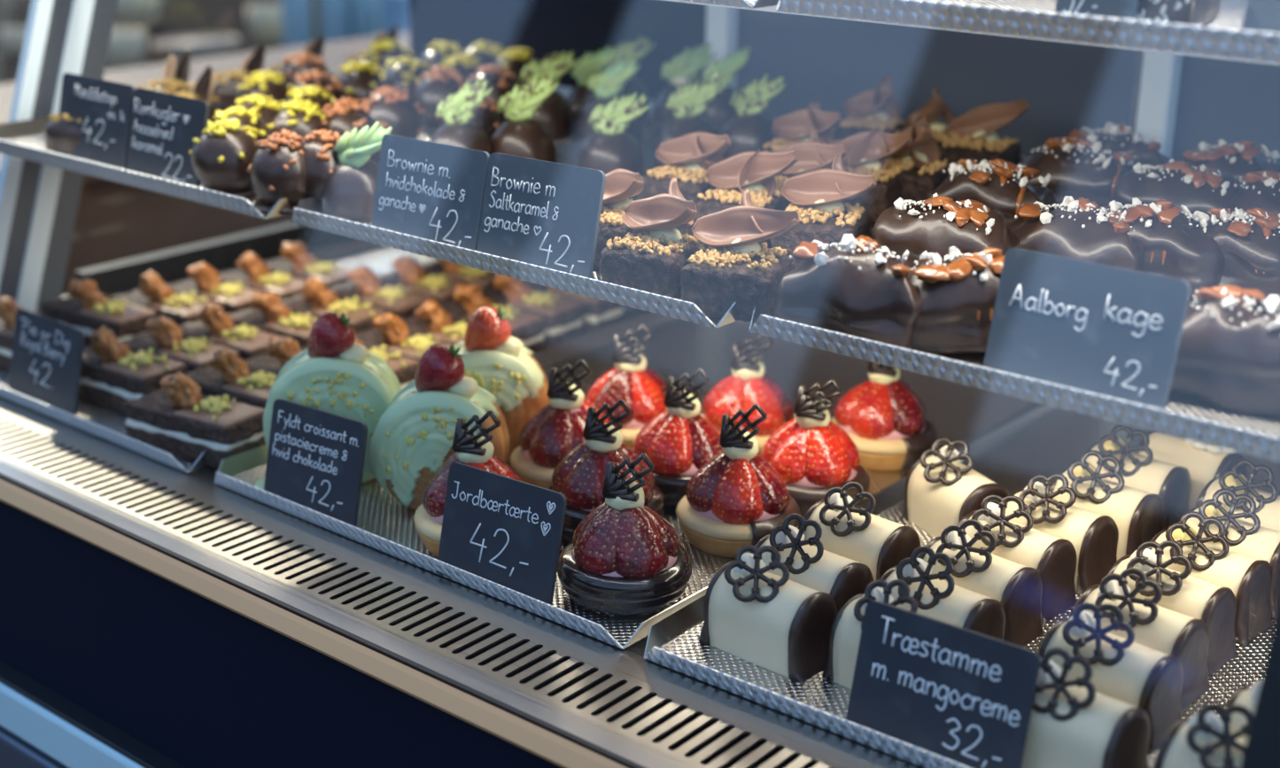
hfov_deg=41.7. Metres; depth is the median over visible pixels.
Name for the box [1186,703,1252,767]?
flower
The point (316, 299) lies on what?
bar
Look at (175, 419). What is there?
cake slice
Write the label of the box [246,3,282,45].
bowl
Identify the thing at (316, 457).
price tag
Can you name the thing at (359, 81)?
chocolate ball
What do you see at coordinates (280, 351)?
bar
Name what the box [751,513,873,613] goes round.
cake
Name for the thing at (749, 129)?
cake
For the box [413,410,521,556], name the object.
tart
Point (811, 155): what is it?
brownie
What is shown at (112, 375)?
bar
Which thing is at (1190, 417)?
serving tray
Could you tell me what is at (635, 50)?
cake
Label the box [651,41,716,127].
cake
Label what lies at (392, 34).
cake
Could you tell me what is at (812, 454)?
tart
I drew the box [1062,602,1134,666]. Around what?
flower
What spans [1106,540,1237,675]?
cake
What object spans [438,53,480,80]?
chocolate ball
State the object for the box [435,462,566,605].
price tag
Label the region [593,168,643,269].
brownie
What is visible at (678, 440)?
tart
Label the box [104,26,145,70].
bowl
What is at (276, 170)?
chocolate ball
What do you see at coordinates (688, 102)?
cake
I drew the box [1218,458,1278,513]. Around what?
flower
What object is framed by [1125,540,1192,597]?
flower
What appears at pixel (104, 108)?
price tag
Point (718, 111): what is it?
cake
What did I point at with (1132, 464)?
flower
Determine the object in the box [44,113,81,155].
cake
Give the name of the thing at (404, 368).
bar
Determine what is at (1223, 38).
serving tray
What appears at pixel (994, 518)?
flower
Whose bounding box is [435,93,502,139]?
chocolate ball
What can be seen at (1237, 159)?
bar
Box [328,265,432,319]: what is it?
bar
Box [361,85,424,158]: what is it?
chocolate ball
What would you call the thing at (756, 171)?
brownie
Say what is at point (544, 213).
price tag
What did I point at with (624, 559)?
tart
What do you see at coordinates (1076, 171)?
bar
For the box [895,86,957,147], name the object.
brownie
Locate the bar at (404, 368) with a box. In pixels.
[298,339,418,387]
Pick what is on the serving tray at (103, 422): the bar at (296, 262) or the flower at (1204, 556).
the bar at (296, 262)
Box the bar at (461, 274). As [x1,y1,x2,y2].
[420,258,496,289]
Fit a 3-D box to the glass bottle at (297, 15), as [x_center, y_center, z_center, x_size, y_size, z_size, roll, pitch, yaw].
[-0.802,-0.903,3.920,0.072,0.280,0.072,16,24,37]
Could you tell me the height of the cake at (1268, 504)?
0.060 m
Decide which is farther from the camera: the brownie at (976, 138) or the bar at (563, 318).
the bar at (563, 318)
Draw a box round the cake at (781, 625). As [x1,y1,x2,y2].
[698,544,837,682]
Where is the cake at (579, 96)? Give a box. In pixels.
[565,46,617,136]
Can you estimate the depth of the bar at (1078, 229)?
0.93 m
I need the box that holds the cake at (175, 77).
[138,48,194,94]
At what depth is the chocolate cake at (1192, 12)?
0.76 m
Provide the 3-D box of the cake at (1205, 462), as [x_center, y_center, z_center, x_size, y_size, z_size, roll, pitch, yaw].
[0.356,0.054,1.089,0.040,0.047,0.069,-16,25,-40]
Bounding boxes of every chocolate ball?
[189,118,259,198]
[207,105,272,140]
[236,69,292,103]
[236,93,283,124]
[247,128,306,215]
[267,98,327,139]
[279,52,333,86]
[279,85,335,111]
[290,69,349,100]
[298,129,341,199]
[321,96,378,162]
[336,61,387,104]
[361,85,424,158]
[363,38,415,71]
[383,55,429,102]
[412,65,465,132]
[418,39,464,69]
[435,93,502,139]
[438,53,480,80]
[463,40,503,66]
[465,63,516,124]
[493,47,540,86]
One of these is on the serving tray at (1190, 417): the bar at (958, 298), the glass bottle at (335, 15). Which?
the bar at (958, 298)
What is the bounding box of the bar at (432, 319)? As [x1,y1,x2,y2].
[401,299,466,345]
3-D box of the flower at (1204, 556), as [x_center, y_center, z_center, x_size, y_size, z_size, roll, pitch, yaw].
[0.306,0.086,0.924,0.034,0.028,0.020,9,21,23]
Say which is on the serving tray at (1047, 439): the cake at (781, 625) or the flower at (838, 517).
the cake at (781, 625)
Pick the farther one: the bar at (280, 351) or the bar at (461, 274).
the bar at (461, 274)
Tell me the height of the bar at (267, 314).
0.057 m
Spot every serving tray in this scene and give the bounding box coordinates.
[0,74,655,219]
[0,239,650,473]
[214,311,1045,649]
[291,118,1032,328]
[643,402,1279,767]
[673,0,779,8]
[748,302,1279,462]
[776,0,1279,63]
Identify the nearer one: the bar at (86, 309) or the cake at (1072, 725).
the cake at (1072, 725)
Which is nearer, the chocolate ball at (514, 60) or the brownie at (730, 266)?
the brownie at (730, 266)
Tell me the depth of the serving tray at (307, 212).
0.99 m
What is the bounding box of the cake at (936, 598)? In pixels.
[877,545,1005,640]
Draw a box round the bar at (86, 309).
[40,278,158,347]
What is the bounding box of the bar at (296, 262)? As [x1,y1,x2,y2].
[263,241,351,288]
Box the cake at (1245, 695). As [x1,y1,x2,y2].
[1225,679,1261,739]
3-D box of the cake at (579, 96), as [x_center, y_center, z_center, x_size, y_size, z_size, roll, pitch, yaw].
[-0.040,-0.242,1.379,0.051,0.072,0.052,-3,20,-10]
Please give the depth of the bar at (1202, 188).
1.04 m
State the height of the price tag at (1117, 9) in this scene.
0.064 m
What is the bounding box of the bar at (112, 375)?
[77,325,186,413]
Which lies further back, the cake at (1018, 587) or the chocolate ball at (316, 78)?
the chocolate ball at (316, 78)
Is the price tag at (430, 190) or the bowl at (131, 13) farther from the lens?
the bowl at (131, 13)
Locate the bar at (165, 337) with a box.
[120,314,241,372]
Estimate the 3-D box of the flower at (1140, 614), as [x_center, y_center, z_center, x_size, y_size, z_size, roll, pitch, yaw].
[0.249,0.109,0.856,0.033,0.026,0.024,18,26,40]
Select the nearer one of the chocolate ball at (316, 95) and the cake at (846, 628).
the cake at (846, 628)
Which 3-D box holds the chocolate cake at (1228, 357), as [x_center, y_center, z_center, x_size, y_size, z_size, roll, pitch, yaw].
[0.276,-0.018,0.777,0.080,0.053,0.050,15,24,35]
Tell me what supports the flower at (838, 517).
on the cake at (880, 544)
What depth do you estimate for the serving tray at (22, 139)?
1.21 m
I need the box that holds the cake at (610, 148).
[577,92,651,176]
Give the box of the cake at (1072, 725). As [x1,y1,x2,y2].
[1021,647,1150,767]
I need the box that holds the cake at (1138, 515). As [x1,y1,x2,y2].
[1049,449,1164,560]
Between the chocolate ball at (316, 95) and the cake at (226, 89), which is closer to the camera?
the chocolate ball at (316, 95)
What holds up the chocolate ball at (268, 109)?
on the serving tray at (22, 139)
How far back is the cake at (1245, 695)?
0.77 m
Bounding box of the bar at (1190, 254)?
[1104,197,1225,302]
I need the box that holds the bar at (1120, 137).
[1069,122,1170,175]
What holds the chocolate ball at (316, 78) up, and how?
on the serving tray at (22, 139)
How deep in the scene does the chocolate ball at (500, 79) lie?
1.38 m
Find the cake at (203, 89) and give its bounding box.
[170,65,225,123]
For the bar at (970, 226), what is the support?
on the serving tray at (1190, 417)
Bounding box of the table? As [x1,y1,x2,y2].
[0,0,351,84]
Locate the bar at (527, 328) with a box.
[438,283,546,352]
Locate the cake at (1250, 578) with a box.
[1148,511,1272,644]
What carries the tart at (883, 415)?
on the serving tray at (957, 411)
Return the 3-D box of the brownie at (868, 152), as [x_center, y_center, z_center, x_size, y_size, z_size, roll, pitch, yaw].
[0.150,-0.140,1.119,0.055,0.059,0.053,10,21,24]
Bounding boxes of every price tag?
[8,308,85,415]
[58,72,135,169]
[125,87,209,187]
[263,398,367,527]
[371,134,489,250]
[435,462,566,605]
[476,152,605,278]
[845,600,1040,767]
[983,248,1190,410]
[1055,0,1139,20]
[1241,0,1279,33]
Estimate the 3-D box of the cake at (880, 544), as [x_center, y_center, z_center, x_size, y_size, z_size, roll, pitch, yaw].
[0.126,0.086,0.969,0.069,0.060,0.040,18,26,40]
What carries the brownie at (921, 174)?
on the serving tray at (307, 212)
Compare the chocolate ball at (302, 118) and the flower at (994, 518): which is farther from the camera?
the chocolate ball at (302, 118)
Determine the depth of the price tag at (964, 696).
0.79 m
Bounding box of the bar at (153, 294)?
[108,271,224,325]
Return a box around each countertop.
[0,31,410,296]
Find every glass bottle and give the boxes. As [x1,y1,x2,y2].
[280,0,313,47]
[318,0,351,42]
[349,0,380,38]
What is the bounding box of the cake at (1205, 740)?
[1154,703,1252,767]
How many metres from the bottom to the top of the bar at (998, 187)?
0.053 m
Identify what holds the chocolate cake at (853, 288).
on the serving tray at (1190, 417)
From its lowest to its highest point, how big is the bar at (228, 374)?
0.058 m
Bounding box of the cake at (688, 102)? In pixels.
[654,73,727,167]
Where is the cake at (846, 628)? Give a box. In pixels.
[822,579,917,690]
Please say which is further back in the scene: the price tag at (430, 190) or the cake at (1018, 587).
the price tag at (430, 190)
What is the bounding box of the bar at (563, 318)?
[481,273,584,348]
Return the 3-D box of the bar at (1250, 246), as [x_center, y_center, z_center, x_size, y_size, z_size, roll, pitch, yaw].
[0.337,-0.072,0.933,0.076,0.053,0.043,10,21,24]
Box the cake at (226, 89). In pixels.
[210,44,265,110]
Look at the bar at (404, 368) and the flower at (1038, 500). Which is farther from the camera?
the bar at (404, 368)
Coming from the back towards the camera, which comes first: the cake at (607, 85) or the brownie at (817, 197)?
the cake at (607, 85)
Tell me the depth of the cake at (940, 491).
1.03 m
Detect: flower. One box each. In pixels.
[723,544,789,603]
[768,513,823,574]
[819,481,876,536]
[853,579,917,630]
[895,545,954,609]
[920,437,973,486]
[935,519,996,577]
[971,494,1033,548]
[1018,473,1076,524]
[1032,647,1095,721]
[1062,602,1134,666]
[1067,449,1124,504]
[1094,567,1162,630]
[1097,425,1153,476]
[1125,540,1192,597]
[1165,511,1229,571]
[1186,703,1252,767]
[1198,488,1260,546]
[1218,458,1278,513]
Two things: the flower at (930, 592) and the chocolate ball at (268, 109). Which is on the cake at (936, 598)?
the flower at (930, 592)
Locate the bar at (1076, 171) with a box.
[1025,136,1136,209]
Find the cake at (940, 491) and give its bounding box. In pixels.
[900,437,1010,537]
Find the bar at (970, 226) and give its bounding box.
[872,192,1021,270]
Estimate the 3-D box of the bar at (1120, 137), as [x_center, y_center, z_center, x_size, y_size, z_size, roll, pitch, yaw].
[0.332,-0.153,1.168,0.082,0.053,0.051,14,23,33]
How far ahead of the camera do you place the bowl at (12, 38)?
3.91 m
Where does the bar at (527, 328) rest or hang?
on the serving tray at (103, 422)
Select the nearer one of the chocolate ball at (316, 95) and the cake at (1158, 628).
the cake at (1158, 628)
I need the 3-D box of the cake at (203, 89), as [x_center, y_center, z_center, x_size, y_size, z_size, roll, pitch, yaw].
[-0.359,-0.226,1.341,0.050,0.060,0.044,3,19,7]
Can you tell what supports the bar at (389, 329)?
on the serving tray at (103, 422)
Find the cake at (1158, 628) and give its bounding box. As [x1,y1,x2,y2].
[1070,567,1210,710]
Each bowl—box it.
[0,26,26,55]
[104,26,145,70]
[113,0,161,28]
[151,34,239,62]
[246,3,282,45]
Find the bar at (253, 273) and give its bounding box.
[217,251,305,299]
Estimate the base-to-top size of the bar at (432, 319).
0.058 m
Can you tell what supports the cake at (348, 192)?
on the serving tray at (307, 212)
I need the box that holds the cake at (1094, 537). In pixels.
[1005,473,1118,594]
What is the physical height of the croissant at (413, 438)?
0.108 m
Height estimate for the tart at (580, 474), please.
0.088 m
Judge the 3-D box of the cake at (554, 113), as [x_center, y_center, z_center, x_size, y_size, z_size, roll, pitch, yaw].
[-0.077,-0.227,1.332,0.052,0.073,0.053,16,24,37]
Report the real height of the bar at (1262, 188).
0.053 m
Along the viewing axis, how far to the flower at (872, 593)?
0.85 m
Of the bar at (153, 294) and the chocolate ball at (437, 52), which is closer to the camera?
the bar at (153, 294)
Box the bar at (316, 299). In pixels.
[279,276,387,334]
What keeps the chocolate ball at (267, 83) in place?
on the serving tray at (22, 139)
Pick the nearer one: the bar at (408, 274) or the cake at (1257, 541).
the cake at (1257, 541)
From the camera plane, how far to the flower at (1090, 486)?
1.01 m
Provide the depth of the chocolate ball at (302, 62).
1.44 m
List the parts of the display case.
kick rail, bumper rail, skirting, panel, trim, grille plate, door pane, door pane, shelf rail, door pane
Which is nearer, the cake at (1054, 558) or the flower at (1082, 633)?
the flower at (1082, 633)
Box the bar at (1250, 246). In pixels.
[1186,207,1279,310]
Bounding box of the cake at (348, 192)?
[320,121,392,221]
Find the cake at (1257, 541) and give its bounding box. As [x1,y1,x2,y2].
[1186,488,1279,617]
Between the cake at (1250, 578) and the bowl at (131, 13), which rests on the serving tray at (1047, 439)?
the cake at (1250, 578)
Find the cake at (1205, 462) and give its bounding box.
[1134,430,1247,510]
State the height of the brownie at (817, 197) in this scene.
0.064 m
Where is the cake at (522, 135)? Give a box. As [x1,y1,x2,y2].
[490,70,560,162]
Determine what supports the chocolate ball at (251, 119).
on the serving tray at (22, 139)
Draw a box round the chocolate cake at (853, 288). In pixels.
[774,233,921,349]
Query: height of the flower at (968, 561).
0.026 m
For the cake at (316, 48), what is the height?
0.060 m
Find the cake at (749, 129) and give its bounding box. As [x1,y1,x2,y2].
[721,73,786,159]
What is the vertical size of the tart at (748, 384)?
0.089 m
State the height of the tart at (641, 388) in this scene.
0.090 m
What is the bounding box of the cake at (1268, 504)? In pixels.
[1195,458,1279,531]
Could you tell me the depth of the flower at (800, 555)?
0.91 m
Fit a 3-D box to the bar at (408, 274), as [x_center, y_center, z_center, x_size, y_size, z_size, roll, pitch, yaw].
[-0.191,-0.083,1.448,0.101,0.058,0.045,15,24,35]
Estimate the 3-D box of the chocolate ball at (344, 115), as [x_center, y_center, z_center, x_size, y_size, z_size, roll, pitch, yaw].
[-0.216,-0.185,1.239,0.049,0.052,0.049,16,24,37]
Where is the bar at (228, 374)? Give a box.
[183,347,276,409]
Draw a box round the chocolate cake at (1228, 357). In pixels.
[1169,285,1279,415]
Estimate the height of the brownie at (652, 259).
0.064 m
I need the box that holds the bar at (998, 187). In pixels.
[927,158,1055,231]
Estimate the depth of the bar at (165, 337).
1.26 m
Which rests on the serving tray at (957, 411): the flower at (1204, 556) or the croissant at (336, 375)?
the croissant at (336, 375)
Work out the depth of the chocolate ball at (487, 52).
1.52 m
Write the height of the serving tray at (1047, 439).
0.013 m
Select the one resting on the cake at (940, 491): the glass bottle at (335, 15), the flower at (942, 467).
the flower at (942, 467)
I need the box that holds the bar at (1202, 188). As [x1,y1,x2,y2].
[1112,158,1239,226]
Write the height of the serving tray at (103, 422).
0.013 m
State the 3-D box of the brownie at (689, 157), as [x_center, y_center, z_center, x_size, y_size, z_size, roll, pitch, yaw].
[0.033,-0.138,1.106,0.062,0.061,0.053,10,21,26]
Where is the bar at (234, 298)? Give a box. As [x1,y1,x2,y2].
[166,261,264,314]
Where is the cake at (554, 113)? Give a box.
[519,50,580,140]
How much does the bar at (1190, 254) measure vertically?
0.054 m
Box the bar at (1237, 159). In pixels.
[1181,139,1279,184]
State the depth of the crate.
3.82 m
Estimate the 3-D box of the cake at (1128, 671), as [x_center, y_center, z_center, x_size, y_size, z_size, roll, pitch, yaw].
[0.231,0.137,0.828,0.069,0.059,0.042,18,26,40]
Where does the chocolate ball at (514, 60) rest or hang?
on the serving tray at (22, 139)
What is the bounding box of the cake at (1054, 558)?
[957,494,1076,621]
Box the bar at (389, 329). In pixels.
[355,311,450,361]
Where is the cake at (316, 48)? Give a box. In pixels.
[270,35,325,73]
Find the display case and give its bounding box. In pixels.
[0,0,1279,767]
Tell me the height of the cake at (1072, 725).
0.061 m
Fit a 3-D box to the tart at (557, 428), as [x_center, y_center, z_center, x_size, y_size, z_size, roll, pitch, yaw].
[-0.048,0.024,1.097,0.074,0.089,0.074,14,23,33]
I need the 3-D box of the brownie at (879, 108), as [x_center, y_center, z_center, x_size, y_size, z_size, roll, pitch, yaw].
[0.176,-0.203,1.288,0.052,0.067,0.050,11,22,27]
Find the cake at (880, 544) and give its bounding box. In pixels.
[803,481,920,581]
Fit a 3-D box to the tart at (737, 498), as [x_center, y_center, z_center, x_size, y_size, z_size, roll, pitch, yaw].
[0.060,0.052,1.018,0.076,0.090,0.074,16,24,37]
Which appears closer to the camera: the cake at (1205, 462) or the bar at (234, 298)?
the cake at (1205, 462)
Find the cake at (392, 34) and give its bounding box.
[341,24,398,73]
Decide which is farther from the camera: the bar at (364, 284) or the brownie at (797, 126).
the bar at (364, 284)
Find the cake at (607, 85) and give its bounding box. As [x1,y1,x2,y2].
[578,56,642,146]
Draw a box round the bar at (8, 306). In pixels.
[0,295,22,372]
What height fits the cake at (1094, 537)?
0.060 m
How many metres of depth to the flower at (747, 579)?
0.88 m
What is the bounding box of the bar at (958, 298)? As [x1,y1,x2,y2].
[907,246,1004,354]
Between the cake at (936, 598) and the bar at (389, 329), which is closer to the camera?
the cake at (936, 598)
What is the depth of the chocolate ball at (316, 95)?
1.28 m
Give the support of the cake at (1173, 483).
on the serving tray at (1047, 439)
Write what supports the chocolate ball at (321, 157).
on the serving tray at (22, 139)
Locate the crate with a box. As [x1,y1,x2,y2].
[379,0,410,34]
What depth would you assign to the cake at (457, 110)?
1.19 m
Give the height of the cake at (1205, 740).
0.059 m
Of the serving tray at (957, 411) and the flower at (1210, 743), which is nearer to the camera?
the flower at (1210, 743)
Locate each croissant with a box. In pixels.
[253,311,402,489]
[370,343,509,510]
[453,306,549,463]
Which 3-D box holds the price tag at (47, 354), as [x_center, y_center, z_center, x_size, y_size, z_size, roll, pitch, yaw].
[-0.439,-0.017,1.242,0.091,0.061,0.017,17,25,38]
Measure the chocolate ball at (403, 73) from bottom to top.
0.052 m
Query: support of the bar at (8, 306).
on the serving tray at (103, 422)
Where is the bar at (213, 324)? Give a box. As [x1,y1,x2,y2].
[178,302,286,359]
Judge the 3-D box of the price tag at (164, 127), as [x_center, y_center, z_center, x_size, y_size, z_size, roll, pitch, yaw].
[-0.332,-0.172,1.179,0.087,0.062,0.017,17,25,38]
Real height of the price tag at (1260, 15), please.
0.064 m
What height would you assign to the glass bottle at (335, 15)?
0.280 m
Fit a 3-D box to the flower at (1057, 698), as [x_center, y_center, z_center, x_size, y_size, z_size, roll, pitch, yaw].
[0.193,0.138,0.772,0.034,0.028,0.018,17,25,39]
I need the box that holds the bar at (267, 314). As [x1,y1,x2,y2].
[227,291,317,348]
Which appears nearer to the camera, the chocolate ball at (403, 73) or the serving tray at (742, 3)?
the serving tray at (742, 3)
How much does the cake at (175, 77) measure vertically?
0.060 m
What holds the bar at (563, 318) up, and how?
on the serving tray at (103, 422)
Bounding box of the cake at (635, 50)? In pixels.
[606,36,656,122]
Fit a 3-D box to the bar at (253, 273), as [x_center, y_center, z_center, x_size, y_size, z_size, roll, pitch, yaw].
[-0.325,-0.086,1.451,0.101,0.058,0.045,15,24,35]
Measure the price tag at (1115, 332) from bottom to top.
0.062 m
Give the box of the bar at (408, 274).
[377,254,465,303]
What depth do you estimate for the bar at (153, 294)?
1.37 m
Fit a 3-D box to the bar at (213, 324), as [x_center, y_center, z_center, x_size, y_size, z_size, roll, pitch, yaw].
[-0.321,-0.035,1.306,0.101,0.058,0.045,14,23,34]
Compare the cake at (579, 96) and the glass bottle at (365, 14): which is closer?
the cake at (579, 96)
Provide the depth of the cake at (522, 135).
1.20 m
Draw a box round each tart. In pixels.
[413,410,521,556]
[509,359,609,488]
[546,398,666,543]
[557,452,691,617]
[585,323,667,449]
[632,367,722,510]
[675,403,800,558]
[699,333,794,454]
[760,378,869,516]
[830,360,936,471]
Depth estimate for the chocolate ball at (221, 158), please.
1.14 m
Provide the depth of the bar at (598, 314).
1.41 m
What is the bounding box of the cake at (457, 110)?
[430,79,492,155]
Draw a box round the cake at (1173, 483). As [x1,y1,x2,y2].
[1086,425,1191,530]
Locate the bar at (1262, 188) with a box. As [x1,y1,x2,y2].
[1226,170,1279,217]
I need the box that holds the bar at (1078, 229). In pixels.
[1011,195,1143,271]
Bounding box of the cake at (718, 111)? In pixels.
[699,46,751,134]
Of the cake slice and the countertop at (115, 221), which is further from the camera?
the countertop at (115, 221)
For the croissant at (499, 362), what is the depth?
1.12 m
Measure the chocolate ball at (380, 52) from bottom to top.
0.052 m
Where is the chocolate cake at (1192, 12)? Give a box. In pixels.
[1135,0,1220,26]
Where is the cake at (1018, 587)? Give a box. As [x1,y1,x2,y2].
[917,519,1043,646]
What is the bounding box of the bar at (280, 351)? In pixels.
[242,336,302,376]
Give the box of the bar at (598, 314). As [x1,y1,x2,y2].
[521,279,623,334]
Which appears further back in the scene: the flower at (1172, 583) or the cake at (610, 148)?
the cake at (610, 148)
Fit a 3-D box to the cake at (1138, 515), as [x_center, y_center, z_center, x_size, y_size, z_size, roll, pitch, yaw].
[0.282,0.070,1.019,0.069,0.060,0.041,18,26,40]
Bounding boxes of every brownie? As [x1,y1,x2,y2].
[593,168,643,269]
[598,177,700,299]
[637,129,731,225]
[679,188,799,322]
[693,148,798,248]
[761,98,841,169]
[770,153,876,268]
[771,126,847,208]
[832,73,905,140]
[832,128,910,223]
[884,112,950,212]
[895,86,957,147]
[938,99,1030,174]
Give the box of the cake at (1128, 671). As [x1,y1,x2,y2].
[1038,602,1183,752]
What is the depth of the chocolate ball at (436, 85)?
1.37 m

